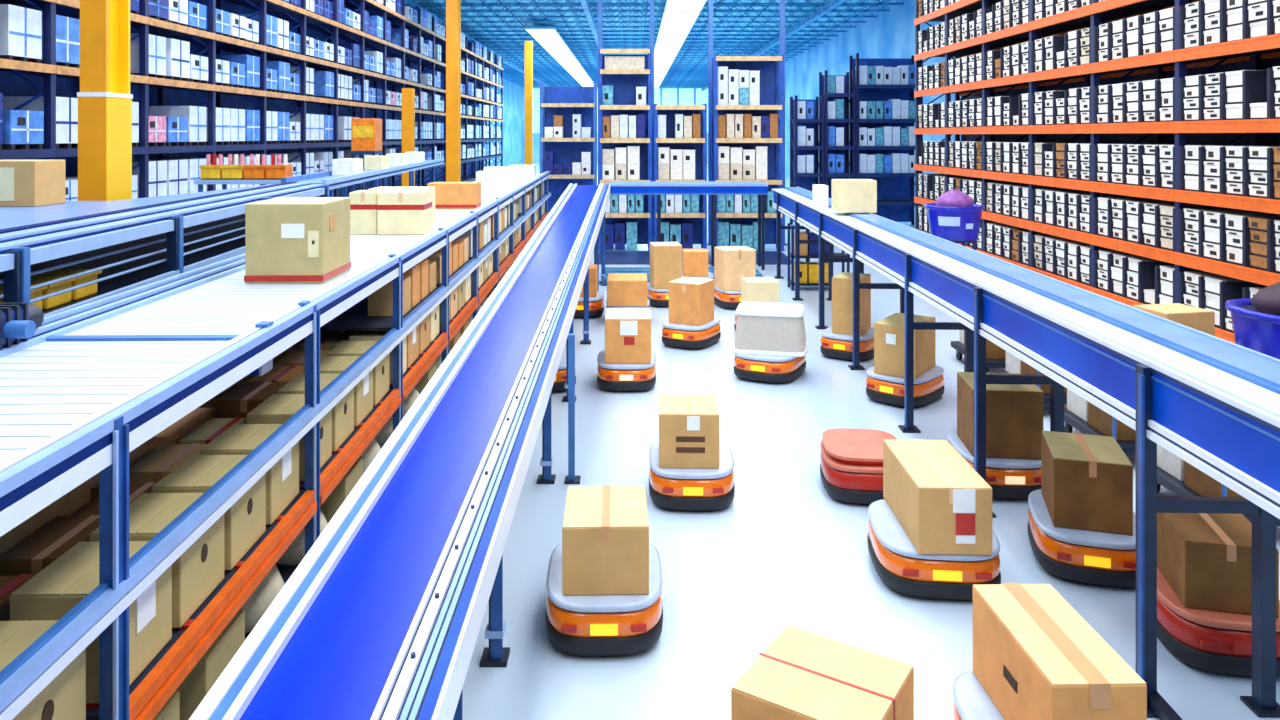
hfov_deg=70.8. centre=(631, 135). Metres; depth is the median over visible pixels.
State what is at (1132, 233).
carton
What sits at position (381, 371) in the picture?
cardboard box
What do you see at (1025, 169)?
carton
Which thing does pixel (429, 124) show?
crate
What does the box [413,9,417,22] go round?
crate
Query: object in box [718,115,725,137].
binder
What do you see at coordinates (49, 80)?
rack
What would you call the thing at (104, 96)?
steel column
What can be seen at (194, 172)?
crate
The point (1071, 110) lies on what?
carton
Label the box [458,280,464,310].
cardboard box
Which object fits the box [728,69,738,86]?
storage tote
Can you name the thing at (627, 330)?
cardboard box
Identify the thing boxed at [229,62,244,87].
crate
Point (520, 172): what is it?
parcel
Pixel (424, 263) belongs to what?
cardboard box
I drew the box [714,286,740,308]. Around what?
robot
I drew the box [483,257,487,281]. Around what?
cardboard box
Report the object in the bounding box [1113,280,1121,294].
carton
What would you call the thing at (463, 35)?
crate
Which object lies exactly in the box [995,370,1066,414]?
cart
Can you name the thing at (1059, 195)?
carton
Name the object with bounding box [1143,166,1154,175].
carton
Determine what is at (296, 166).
crate
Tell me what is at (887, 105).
binder
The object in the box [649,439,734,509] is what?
robot
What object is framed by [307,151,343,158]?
crate
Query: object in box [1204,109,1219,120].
carton
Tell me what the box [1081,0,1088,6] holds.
carton
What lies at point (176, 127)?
crate
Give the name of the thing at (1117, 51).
carton
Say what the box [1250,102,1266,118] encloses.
carton
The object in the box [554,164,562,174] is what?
carton
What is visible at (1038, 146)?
carton
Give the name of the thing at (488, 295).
cardboard box
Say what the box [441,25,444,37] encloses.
crate
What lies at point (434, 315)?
cardboard box
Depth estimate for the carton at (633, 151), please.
25.08 m
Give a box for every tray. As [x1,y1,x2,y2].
[822,428,896,465]
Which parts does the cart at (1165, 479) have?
handle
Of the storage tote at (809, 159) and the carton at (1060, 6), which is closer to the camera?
the carton at (1060, 6)
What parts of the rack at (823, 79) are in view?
upright frame, panel, upright frame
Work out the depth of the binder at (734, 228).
25.08 m
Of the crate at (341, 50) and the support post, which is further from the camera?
the crate at (341, 50)
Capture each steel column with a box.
[77,0,132,200]
[402,88,414,186]
[446,0,460,181]
[525,41,532,164]
[598,0,601,48]
[647,0,653,244]
[707,0,712,244]
[780,0,786,244]
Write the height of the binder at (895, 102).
0.692 m
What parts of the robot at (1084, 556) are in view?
plate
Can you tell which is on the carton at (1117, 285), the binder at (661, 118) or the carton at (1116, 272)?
the carton at (1116, 272)
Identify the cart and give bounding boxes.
[951,341,1005,372]
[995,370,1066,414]
[1064,408,1135,453]
[1157,466,1279,525]
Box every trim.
[405,0,551,86]
[580,0,604,54]
[701,0,846,90]
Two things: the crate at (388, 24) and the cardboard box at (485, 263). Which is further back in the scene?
the crate at (388, 24)
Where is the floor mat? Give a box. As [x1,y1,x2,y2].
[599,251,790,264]
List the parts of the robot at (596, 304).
plate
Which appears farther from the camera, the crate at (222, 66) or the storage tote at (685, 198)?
the storage tote at (685, 198)
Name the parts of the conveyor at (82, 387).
drive motor, leg, rail, rail, leg, leg, leg, leg, leg, leg, leg, leg, leg, leg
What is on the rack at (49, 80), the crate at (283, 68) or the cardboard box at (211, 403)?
the crate at (283, 68)
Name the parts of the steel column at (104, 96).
guard casing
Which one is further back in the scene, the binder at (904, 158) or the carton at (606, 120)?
the binder at (904, 158)
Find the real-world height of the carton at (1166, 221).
0.147 m
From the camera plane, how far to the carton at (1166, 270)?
12.67 m
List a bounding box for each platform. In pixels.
[601,267,649,285]
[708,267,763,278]
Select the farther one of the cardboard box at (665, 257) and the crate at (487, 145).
the crate at (487, 145)
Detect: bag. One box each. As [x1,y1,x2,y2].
[935,190,973,206]
[1250,282,1279,315]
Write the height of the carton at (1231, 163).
0.147 m
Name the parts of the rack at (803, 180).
upright frame, panel, upright frame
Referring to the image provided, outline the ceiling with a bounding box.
[412,0,903,86]
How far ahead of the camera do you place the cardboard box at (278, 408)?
6.43 m
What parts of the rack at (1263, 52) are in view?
upright frame, upright frame, upright frame, upright frame, panel, upright frame, upright frame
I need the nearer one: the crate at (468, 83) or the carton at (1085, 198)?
the carton at (1085, 198)
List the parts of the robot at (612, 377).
plate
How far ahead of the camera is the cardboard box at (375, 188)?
12.64 m
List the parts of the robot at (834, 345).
plate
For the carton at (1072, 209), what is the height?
0.199 m
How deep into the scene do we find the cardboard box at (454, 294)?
11.91 m
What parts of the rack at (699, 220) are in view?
upright frame, upright frame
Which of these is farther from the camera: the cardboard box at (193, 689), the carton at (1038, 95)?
the carton at (1038, 95)
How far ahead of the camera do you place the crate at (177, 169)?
18.01 m
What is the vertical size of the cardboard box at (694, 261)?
0.506 m
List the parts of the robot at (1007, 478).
plate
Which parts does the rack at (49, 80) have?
upright frame, upright frame, upright frame, upright frame, upright frame, upright frame, upright frame, upright frame, upright frame, upright frame, upright frame, upright frame, upright frame, upright frame, upright frame, upright frame, upright frame, upright frame, upright frame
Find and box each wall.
[484,69,524,166]
[533,85,707,161]
[785,0,960,210]
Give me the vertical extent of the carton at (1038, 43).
0.199 m
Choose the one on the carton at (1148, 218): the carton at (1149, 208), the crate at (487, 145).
the carton at (1149, 208)
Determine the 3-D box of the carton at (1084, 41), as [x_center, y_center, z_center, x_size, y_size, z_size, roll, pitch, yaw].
[7.941,-1.565,14.951,0.812,0.147,0.350,0,0,0]
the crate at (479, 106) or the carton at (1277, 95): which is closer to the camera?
the carton at (1277, 95)
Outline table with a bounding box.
[194,179,280,191]
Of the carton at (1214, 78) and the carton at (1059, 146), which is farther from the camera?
the carton at (1059, 146)
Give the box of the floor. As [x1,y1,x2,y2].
[463,162,1279,719]
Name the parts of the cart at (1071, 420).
handle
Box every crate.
[0,4,41,62]
[0,93,2,149]
[2,110,43,149]
[3,96,77,148]
[41,14,79,67]
[66,175,137,198]
[66,179,77,200]
[130,0,138,14]
[130,33,165,78]
[132,102,138,146]
[132,159,187,194]
[132,161,166,197]
[138,116,165,146]
[149,0,167,21]
[149,106,206,145]
[160,158,206,192]
[166,38,189,80]
[166,117,186,145]
[168,0,187,25]
[183,157,229,190]
[187,1,205,30]
[189,54,207,83]
[199,154,222,179]
[206,8,229,36]
[206,107,229,144]
[207,54,259,89]
[216,59,228,85]
[217,156,259,186]
[221,154,243,179]
[226,155,276,184]
[229,13,245,40]
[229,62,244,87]
[230,109,244,144]
[230,184,245,188]
[236,14,276,48]
[243,154,265,179]
[245,110,259,143]
[246,18,258,43]
[259,68,276,91]
[265,154,291,179]
[266,61,289,93]
[266,111,277,143]
[270,153,313,173]
[277,18,288,51]
[277,112,288,143]
[281,162,300,175]
[289,0,300,7]
[289,31,299,53]
[289,114,314,142]
[289,122,299,142]
[290,67,313,96]
[290,73,298,94]
[292,152,332,171]
[299,36,313,57]
[306,0,313,12]
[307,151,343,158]
[314,0,322,15]
[314,39,322,59]
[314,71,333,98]
[314,160,323,172]
[315,114,323,142]
[323,0,332,19]
[323,42,333,61]
[324,115,332,142]
[327,0,343,23]
[330,43,359,68]
[338,46,344,64]
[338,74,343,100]
[338,116,351,141]
[338,150,368,157]
[344,8,352,27]
[344,48,351,66]
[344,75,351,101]
[349,9,368,33]
[352,79,368,102]
[352,84,360,102]
[353,12,359,30]
[364,51,382,74]
[364,54,368,70]
[368,87,375,103]
[369,16,382,39]
[369,19,374,35]
[369,56,375,72]
[375,89,382,104]
[386,0,389,8]
[386,20,390,42]
[386,58,400,78]
[386,61,389,75]
[386,91,389,105]
[386,119,390,140]
[386,148,394,153]
[390,0,394,10]
[390,62,395,77]
[390,91,395,106]
[391,28,408,48]
[391,120,395,140]
[392,147,417,152]
[395,0,401,14]
[395,120,401,140]
[396,92,401,107]
[398,91,423,109]
[405,6,412,20]
[405,66,408,80]
[408,39,417,52]
[409,36,422,54]
[409,69,416,82]
[411,7,423,26]
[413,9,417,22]
[415,96,417,109]
[415,122,426,140]
[417,71,439,88]
[417,74,431,86]
[417,127,423,140]
[417,146,436,158]
[423,40,432,57]
[423,43,427,56]
[424,10,427,28]
[424,92,426,110]
[427,94,436,111]
[427,122,431,139]
[428,13,431,30]
[428,152,431,159]
[432,15,436,32]
[435,44,440,61]
[435,123,439,139]
[437,23,440,34]
[437,95,439,111]
[437,151,440,158]
[440,74,443,89]
[440,101,443,112]
[440,123,443,139]
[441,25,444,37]
[461,82,470,95]
[461,125,467,139]
[461,144,476,157]
[462,33,464,47]
[462,84,464,94]
[462,105,464,114]
[462,129,464,139]
[462,145,465,159]
[463,104,481,116]
[467,40,476,53]
[467,43,473,52]
[467,106,470,115]
[468,59,470,73]
[468,125,470,139]
[471,60,473,74]
[471,83,473,96]
[471,107,476,116]
[471,149,473,158]
[477,63,479,76]
[477,144,480,157]
[479,43,481,56]
[479,126,481,138]
[482,46,486,58]
[484,68,488,80]
[484,105,486,117]
[485,88,488,100]
[486,126,488,138]
[486,144,488,156]
[491,89,493,101]
[493,58,499,65]
[493,107,495,118]
[493,143,498,154]
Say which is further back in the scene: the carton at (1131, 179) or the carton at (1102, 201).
the carton at (1102, 201)
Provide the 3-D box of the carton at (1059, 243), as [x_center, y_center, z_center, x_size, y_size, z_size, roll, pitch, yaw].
[7.933,1.921,15.811,0.812,0.147,0.350,0,0,0]
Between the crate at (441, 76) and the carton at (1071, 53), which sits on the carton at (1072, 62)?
the carton at (1071, 53)
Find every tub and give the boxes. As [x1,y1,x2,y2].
[925,203,983,250]
[1225,298,1279,359]
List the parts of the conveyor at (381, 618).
leg, rail, plate, leg, leg, plate, leg, plate, plate, leg, leg, leg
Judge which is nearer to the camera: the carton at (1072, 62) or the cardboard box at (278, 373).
the cardboard box at (278, 373)
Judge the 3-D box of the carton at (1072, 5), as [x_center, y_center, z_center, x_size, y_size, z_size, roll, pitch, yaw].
[7.947,-2.215,15.380,0.817,0.147,0.350,0,0,0]
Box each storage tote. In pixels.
[0,284,47,309]
[30,276,75,309]
[36,269,101,299]
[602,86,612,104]
[605,197,609,212]
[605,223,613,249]
[611,195,618,212]
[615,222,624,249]
[619,195,626,212]
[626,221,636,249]
[628,195,634,212]
[636,87,645,104]
[636,195,642,212]
[661,195,664,212]
[661,221,668,241]
[666,195,673,212]
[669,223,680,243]
[674,195,681,212]
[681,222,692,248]
[682,195,689,212]
[690,195,698,212]
[718,67,727,85]
[718,86,727,104]
[718,195,725,212]
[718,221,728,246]
[726,195,733,212]
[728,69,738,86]
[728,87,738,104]
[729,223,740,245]
[734,195,741,212]
[739,70,748,87]
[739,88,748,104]
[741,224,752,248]
[742,195,749,212]
[749,71,759,87]
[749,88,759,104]
[750,195,757,212]
[751,221,757,249]
[765,190,775,212]
[794,232,807,255]
[794,262,806,282]
[798,101,805,118]
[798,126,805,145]
[798,155,805,172]
[804,155,813,172]
[805,232,818,255]
[805,262,818,282]
[806,101,813,118]
[806,129,813,145]
[818,260,827,282]
[825,244,833,255]
[828,75,835,92]
[828,102,835,118]
[828,126,834,145]
[828,154,834,172]
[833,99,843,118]
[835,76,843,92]
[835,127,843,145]
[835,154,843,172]
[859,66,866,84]
[859,101,866,118]
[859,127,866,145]
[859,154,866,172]
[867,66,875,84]
[867,101,874,118]
[867,129,874,145]
[867,155,875,172]
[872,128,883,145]
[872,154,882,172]
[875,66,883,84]
[875,101,882,118]
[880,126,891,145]
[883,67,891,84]
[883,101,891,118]
[883,155,891,172]
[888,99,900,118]
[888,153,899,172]
[892,67,899,84]
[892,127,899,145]
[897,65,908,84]
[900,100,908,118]
[900,128,907,145]
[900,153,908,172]
[905,126,914,145]
[908,65,914,84]
[908,101,914,118]
[909,155,914,172]
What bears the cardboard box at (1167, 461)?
on the cart at (1165, 479)
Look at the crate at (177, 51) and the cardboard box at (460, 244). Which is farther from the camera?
the crate at (177, 51)
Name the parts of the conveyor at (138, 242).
leg, guide rod, guide rod, guide rod, rail, rail, leg, leg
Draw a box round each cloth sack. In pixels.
[240,564,284,633]
[276,492,327,565]
[361,438,380,473]
[375,415,392,446]
[403,388,418,417]
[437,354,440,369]
[480,297,487,306]
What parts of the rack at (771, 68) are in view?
upright frame, upright frame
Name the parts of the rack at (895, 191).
upright frame, upright frame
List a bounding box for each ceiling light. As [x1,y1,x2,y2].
[525,28,592,86]
[654,0,706,87]
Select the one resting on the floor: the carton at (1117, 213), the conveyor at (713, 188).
the conveyor at (713, 188)
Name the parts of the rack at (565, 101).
upright frame, upright frame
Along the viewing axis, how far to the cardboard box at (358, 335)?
8.72 m
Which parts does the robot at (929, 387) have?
plate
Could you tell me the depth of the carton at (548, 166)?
30.28 m
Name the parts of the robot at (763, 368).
plate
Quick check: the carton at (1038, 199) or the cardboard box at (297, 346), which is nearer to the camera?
the cardboard box at (297, 346)
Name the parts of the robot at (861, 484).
plate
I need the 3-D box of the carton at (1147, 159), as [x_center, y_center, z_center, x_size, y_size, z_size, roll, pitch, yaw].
[7.939,0.355,13.103,0.812,0.147,0.350,0,0,0]
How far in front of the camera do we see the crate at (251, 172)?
15.04 m
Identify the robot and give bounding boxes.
[546,543,662,655]
[551,350,575,391]
[574,291,603,316]
[597,350,655,390]
[606,298,649,308]
[647,282,668,306]
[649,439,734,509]
[662,317,720,348]
[682,272,713,278]
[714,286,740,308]
[734,311,737,330]
[734,353,805,382]
[820,326,873,359]
[820,441,883,503]
[866,365,943,406]
[867,499,1000,599]
[947,429,1040,498]
[953,670,1004,719]
[1028,489,1135,586]
[1157,568,1279,676]
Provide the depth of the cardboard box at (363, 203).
11.22 m
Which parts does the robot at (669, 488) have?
plate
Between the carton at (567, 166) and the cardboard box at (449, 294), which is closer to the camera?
the cardboard box at (449, 294)
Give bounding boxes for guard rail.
[42,237,244,313]
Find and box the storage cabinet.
[351,118,381,191]
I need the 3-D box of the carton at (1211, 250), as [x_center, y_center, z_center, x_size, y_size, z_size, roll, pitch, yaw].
[7.930,1.500,11.684,0.817,0.199,0.350,0,0,0]
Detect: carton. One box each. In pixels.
[244,197,350,283]
[545,127,553,137]
[545,152,553,162]
[545,163,553,174]
[554,115,563,126]
[554,127,563,137]
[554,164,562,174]
[563,162,572,174]
[572,162,581,174]
[573,114,580,125]
[573,126,580,137]
[581,127,590,137]
[581,152,590,162]
[581,163,590,174]
[602,149,614,163]
[602,164,614,179]
[603,117,609,137]
[605,56,644,68]
[611,115,619,137]
[615,147,626,163]
[615,163,626,179]
[620,115,627,137]
[627,146,639,162]
[627,163,639,179]
[629,116,635,137]
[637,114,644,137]
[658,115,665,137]
[658,147,669,162]
[658,163,669,179]
[670,149,682,164]
[670,164,682,179]
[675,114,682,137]
[682,150,694,164]
[682,164,694,179]
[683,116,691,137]
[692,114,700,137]
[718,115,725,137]
[718,146,728,162]
[718,163,728,179]
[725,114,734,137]
[729,147,741,162]
[729,163,741,179]
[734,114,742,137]
[742,149,754,164]
[742,164,754,179]
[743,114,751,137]
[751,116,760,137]
[754,146,767,162]
[755,163,767,179]
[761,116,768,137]
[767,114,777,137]
[1021,198,1027,208]
[1022,151,1027,157]
[1022,159,1027,166]
[1022,167,1027,174]
[1022,187,1066,197]
[1022,208,1027,219]
[1022,231,1044,242]
[1022,242,1027,253]
[1022,253,1027,264]
[1034,103,1041,113]
[1034,243,1041,252]
[1034,251,1041,260]
[1035,3,1041,12]
[1035,12,1041,19]
[1035,38,1042,50]
[1035,50,1041,61]
[1035,61,1041,71]
[1035,92,1041,102]
[1035,114,1041,124]
[1035,143,1055,153]
[1035,154,1041,164]
[1035,165,1041,175]
[1035,205,1041,213]
[1035,214,1041,222]
[1035,235,1057,243]
[1036,189,1074,196]
[1036,197,1041,205]
[1036,260,1041,268]
[1045,36,1052,48]
[1045,59,1052,69]
[1045,99,1052,107]
[1045,108,1052,115]
[1045,117,1052,124]
[1045,151,1052,159]
[1045,160,1052,168]
[1045,168,1052,176]
[1045,190,1090,201]
[1045,237,1069,246]
[1045,246,1052,255]
[1046,0,1052,6]
[1046,6,1052,16]
[1046,48,1052,59]
[1046,90,1063,98]
[1046,201,1052,212]
[1046,213,1052,224]
[1046,254,1052,263]
[1046,263,1052,272]
[1056,2,1063,13]
[1056,51,1063,60]
[1056,98,1063,106]
[1056,116,1063,124]
[1056,143,1067,151]
[1056,152,1063,160]
[1056,161,1063,168]
[1056,169,1063,177]
[1056,192,1090,203]
[1056,240,1082,249]
[1056,249,1063,258]
[1057,60,1063,67]
[1057,107,1063,115]
[1057,203,1063,215]
[1057,215,1063,226]
[1057,257,1063,266]
[1057,266,1063,275]
[1067,49,1075,58]
[1067,161,1075,169]
[1068,1,1075,9]
[1068,30,1076,40]
[1068,40,1075,49]
[1068,58,1075,66]
[1068,97,1075,105]
[1068,106,1075,114]
[1068,143,1124,151]
[1068,152,1075,160]
[1068,170,1075,178]
[1068,193,1116,205]
[1068,217,1075,229]
[1068,243,1090,255]
[1068,255,1075,267]
[1068,267,1075,280]
[1069,88,1076,96]
[1069,116,1075,123]
[1069,205,1075,217]
[1080,37,1088,46]
[1080,56,1088,64]
[1080,99,1088,111]
[1080,144,1090,152]
[1080,153,1088,161]
[1080,213,1088,222]
[1080,222,1088,232]
[1080,246,1108,256]
[1080,264,1088,274]
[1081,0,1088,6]
[1081,28,1088,37]
[1081,46,1088,55]
[1081,87,1088,98]
[1081,112,1088,123]
[1081,162,1088,170]
[1081,171,1088,180]
[1081,195,1132,203]
[1081,204,1088,213]
[1081,255,1088,265]
[1081,273,1088,283]
[1097,114,1106,122]
[1097,153,1106,162]
[1097,173,1106,182]
[1098,49,1106,61]
[1098,95,1106,103]
[1098,104,1106,113]
[1098,144,1111,152]
[1098,163,1106,172]
[1098,197,1149,210]
[1098,210,1106,223]
[1098,223,1106,236]
[1098,260,1106,270]
[1098,269,1106,280]
[1098,279,1106,290]
[1099,22,1111,36]
[1099,36,1106,49]
[1099,85,1106,94]
[1099,250,1129,260]
[1111,154,1121,163]
[1111,199,1165,209]
[1111,267,1121,281]
[1112,19,1122,33]
[1112,46,1121,59]
[1112,83,1126,96]
[1112,144,1126,153]
[1112,164,1121,173]
[1112,174,1121,183]
[1112,209,1121,219]
[1113,33,1121,47]
[1113,97,1121,109]
[1113,110,1121,122]
[1113,219,1121,228]
[1113,228,1121,239]
[1113,254,1141,267]
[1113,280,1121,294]
[1126,29,1137,44]
[1126,92,1137,101]
[1126,175,1137,185]
[1126,201,1174,215]
[1126,284,1137,300]
[1127,15,1139,30]
[1127,81,1142,91]
[1127,102,1137,112]
[1127,113,1137,122]
[1127,144,1190,153]
[1127,155,1137,164]
[1127,165,1137,174]
[1127,214,1137,228]
[1127,228,1137,242]
[1127,271,1137,286]
[1128,44,1137,56]
[1128,257,1158,272]
[1142,33,1154,44]
[1142,101,1154,111]
[1142,224,1154,235]
[1143,22,1154,34]
[1143,44,1154,54]
[1143,79,1159,90]
[1143,90,1154,100]
[1143,155,1154,165]
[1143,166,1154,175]
[1143,176,1154,186]
[1143,213,1154,224]
[1144,11,1156,23]
[1144,112,1154,121]
[1144,145,1158,154]
[1144,203,1198,213]
[1144,234,1154,245]
[1144,289,1154,303]
[1159,7,1172,20]
[1159,18,1172,30]
[1159,145,1174,158]
[1159,294,1172,303]
[1160,78,1172,92]
[1160,107,1172,121]
[1160,159,1172,173]
[1160,205,1223,216]
[1160,216,1172,227]
[1160,238,1172,249]
[1160,265,1196,282]
[1160,280,1172,296]
[1161,30,1172,41]
[1161,41,1172,51]
[1161,93,1172,106]
[1161,174,1172,188]
[1161,227,1172,238]
[1184,32,1197,47]
[1184,87,1197,98]
[1184,98,1197,109]
[1184,110,1197,120]
[1184,176,1197,190]
[1184,208,1248,220]
[1184,231,1197,243]
[1184,242,1197,255]
[1184,271,1222,285]
[1184,294,1197,307]
[1185,1,1198,18]
[1185,17,1197,33]
[1185,75,1198,86]
[1185,145,1256,159]
[1185,160,1197,175]
[1185,220,1197,231]
[1186,283,1197,296]
[1203,242,1219,260]
[1204,0,1219,14]
[1204,28,1219,44]
[1204,97,1219,108]
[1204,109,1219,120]
[1204,161,1219,176]
[1204,177,1219,193]
[1204,211,1273,227]
[1204,227,1219,243]
[1204,276,1247,294]
[1205,12,1219,30]
[1205,72,1225,84]
[1205,85,1219,96]
[1205,146,1225,160]
[1205,292,1219,310]
[1205,308,1219,326]
[1225,214,1279,231]
[1225,318,1233,331]
[1226,70,1266,87]
[1226,104,1241,119]
[1226,146,1248,157]
[1226,158,1241,170]
[1226,170,1241,182]
[1226,183,1241,195]
[1226,230,1241,247]
[1226,246,1241,264]
[1227,0,1241,9]
[1227,8,1241,26]
[1227,25,1241,41]
[1227,87,1241,103]
[1248,0,1266,4]
[1248,2,1266,21]
[1248,159,1266,171]
[1248,217,1279,230]
[1249,146,1279,158]
[1249,184,1266,197]
[1250,20,1266,37]
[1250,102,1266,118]
[1250,172,1266,184]
[1250,229,1266,243]
[1250,242,1266,256]
[1250,255,1266,269]
[1250,287,1264,297]
[1273,0,1279,17]
[1273,66,1279,78]
[1273,147,1279,163]
[1273,164,1279,181]
[1274,18,1279,33]
[1274,93,1279,105]
[1274,182,1279,198]
[1274,220,1279,232]
[1275,80,1279,91]
[1275,106,1279,118]
[1275,233,1279,245]
[1275,246,1279,259]
[1275,260,1279,272]
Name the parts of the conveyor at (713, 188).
panel, panel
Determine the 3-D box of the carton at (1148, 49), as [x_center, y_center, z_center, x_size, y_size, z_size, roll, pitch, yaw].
[7.941,-1.254,13.097,0.812,0.147,0.350,0,0,0]
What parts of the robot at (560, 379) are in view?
plate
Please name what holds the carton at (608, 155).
on the carton at (608, 170)
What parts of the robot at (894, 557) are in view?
plate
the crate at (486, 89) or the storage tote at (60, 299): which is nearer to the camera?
the storage tote at (60, 299)
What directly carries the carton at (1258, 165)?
on the carton at (1260, 178)
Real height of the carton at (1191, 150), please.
0.199 m
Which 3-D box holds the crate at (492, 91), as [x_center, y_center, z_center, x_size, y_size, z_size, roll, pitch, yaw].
[-9.525,-2.611,58.550,0.956,0.820,0.740,0,0,0]
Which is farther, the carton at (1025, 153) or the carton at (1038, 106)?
the carton at (1025, 153)
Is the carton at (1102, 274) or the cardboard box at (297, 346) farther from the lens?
the carton at (1102, 274)
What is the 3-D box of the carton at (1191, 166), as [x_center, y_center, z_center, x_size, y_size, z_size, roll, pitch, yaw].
[7.945,0.433,12.105,0.812,0.199,0.350,0,0,0]
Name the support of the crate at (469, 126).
on the rack at (49, 80)
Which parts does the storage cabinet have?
door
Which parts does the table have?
leg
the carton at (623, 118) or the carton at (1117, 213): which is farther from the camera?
the carton at (623, 118)
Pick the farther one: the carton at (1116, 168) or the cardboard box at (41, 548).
the carton at (1116, 168)
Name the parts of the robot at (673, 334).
plate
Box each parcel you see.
[332,159,362,175]
[364,156,388,169]
[386,153,408,166]
[405,152,424,162]
[476,171,508,188]
[484,167,512,182]
[509,165,535,179]
[812,184,827,207]
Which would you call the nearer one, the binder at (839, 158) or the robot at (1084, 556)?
the robot at (1084, 556)
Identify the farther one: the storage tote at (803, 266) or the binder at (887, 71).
the binder at (887, 71)
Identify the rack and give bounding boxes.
[0,0,502,197]
[540,82,596,213]
[598,49,651,250]
[653,104,706,248]
[712,55,783,250]
[790,95,823,224]
[819,70,855,197]
[849,53,922,224]
[914,0,1279,343]
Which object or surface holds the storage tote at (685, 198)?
on the rack at (699, 220)
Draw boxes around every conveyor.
[0,171,550,719]
[0,182,328,316]
[189,184,609,719]
[281,158,444,196]
[609,181,767,269]
[771,187,1279,719]
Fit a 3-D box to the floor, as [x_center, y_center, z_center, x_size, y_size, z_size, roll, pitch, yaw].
[-0.500,3.300,53.000,25.600,0.200,114.000,0,0,0]
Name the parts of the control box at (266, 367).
casing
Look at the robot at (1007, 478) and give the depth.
7.85 m
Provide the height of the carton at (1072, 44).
0.147 m
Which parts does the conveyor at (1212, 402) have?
leg, leg, leg, leg, leg, plate, leg, leg, leg, plate, leg, leg, panel, leg, leg, plate, floor rail, plate, leg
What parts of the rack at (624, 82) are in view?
upright frame, upright frame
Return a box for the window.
[533,88,707,132]
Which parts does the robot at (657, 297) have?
plate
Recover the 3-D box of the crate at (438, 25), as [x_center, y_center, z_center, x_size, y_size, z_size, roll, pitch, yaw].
[-9.545,-4.991,42.350,0.962,0.580,0.740,0,0,0]
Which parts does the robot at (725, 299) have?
plate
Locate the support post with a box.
[565,334,580,483]
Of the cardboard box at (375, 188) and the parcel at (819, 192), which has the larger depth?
the parcel at (819, 192)
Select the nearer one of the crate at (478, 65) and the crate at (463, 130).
the crate at (463, 130)
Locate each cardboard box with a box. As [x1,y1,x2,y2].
[0,160,65,206]
[0,478,90,554]
[0,515,98,575]
[0,574,34,620]
[0,620,85,719]
[10,541,171,703]
[71,482,155,515]
[90,493,223,627]
[91,449,156,500]
[129,443,206,482]
[135,408,215,448]
[151,455,265,569]
[153,691,179,719]
[176,609,244,719]
[179,417,245,443]
[198,375,255,407]
[200,424,298,524]
[216,382,288,417]
[246,394,331,480]
[248,365,304,381]
[273,347,289,365]
[274,350,330,365]
[277,373,353,451]
[290,338,304,351]
[299,456,362,522]
[301,332,352,349]
[304,356,372,426]
[326,341,389,405]
[349,190,385,234]
[349,331,406,383]
[368,187,434,222]
[368,276,410,315]
[377,190,431,234]
[403,264,419,307]
[407,324,418,367]
[414,359,436,394]
[418,259,427,299]
[419,314,429,354]
[425,253,440,283]
[427,182,480,208]
[428,261,435,292]
[430,305,438,341]
[434,241,451,275]
[439,294,449,328]
[449,330,459,352]
[450,286,457,319]
[452,237,468,262]
[452,242,462,267]
[452,243,457,272]
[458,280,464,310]
[459,228,472,256]
[460,318,468,336]
[465,274,470,302]
[471,272,472,294]
[479,221,482,249]
[479,262,482,286]
[483,217,490,242]
[483,224,486,245]
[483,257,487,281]
[486,287,493,297]
[488,252,492,276]
[489,214,493,238]
[499,210,501,232]
[499,244,501,263]
[500,208,503,229]
[502,241,504,260]
[503,207,506,227]
[505,203,509,224]
[505,237,508,256]
[514,197,521,212]
[514,230,515,246]
[516,228,517,244]
[518,225,520,242]
[526,193,530,206]
[526,217,528,233]
[537,182,543,195]
[562,485,648,594]
[580,264,597,296]
[605,308,650,363]
[607,273,646,305]
[650,242,681,288]
[659,394,719,468]
[669,277,713,325]
[682,249,707,276]
[714,246,755,290]
[731,625,913,719]
[741,277,778,302]
[831,179,876,212]
[832,272,870,335]
[874,313,935,378]
[883,439,991,554]
[957,372,1042,459]
[959,330,963,343]
[973,583,1146,719]
[986,339,1005,358]
[1006,351,1020,373]
[1021,360,1066,393]
[1041,430,1132,535]
[1067,389,1087,421]
[1088,402,1135,440]
[1133,303,1214,335]
[1157,444,1183,480]
[1157,513,1278,617]
[1184,461,1242,496]
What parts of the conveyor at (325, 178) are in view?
rail, rail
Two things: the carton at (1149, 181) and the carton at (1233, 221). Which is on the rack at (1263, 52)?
the carton at (1149, 181)
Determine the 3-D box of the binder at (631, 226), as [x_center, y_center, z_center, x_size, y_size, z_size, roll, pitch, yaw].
[-0.006,2.792,25.327,0.306,0.772,0.506,0,0,0]
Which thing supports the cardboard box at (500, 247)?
on the conveyor at (82, 387)
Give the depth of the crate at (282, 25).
23.41 m
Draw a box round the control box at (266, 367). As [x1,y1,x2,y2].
[248,359,272,375]
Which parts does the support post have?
plate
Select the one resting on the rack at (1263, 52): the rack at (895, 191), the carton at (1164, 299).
the carton at (1164, 299)
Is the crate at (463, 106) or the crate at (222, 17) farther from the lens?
the crate at (463, 106)
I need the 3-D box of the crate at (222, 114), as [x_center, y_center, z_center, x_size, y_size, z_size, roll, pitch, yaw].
[-9.528,-0.211,19.917,0.956,0.820,0.740,0,0,0]
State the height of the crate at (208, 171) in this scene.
0.420 m
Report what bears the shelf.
on the floor
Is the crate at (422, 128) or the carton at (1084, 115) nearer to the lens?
the carton at (1084, 115)
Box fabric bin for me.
[732,302,807,356]
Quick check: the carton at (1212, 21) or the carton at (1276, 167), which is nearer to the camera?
the carton at (1276, 167)
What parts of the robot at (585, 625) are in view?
plate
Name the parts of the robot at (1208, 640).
plate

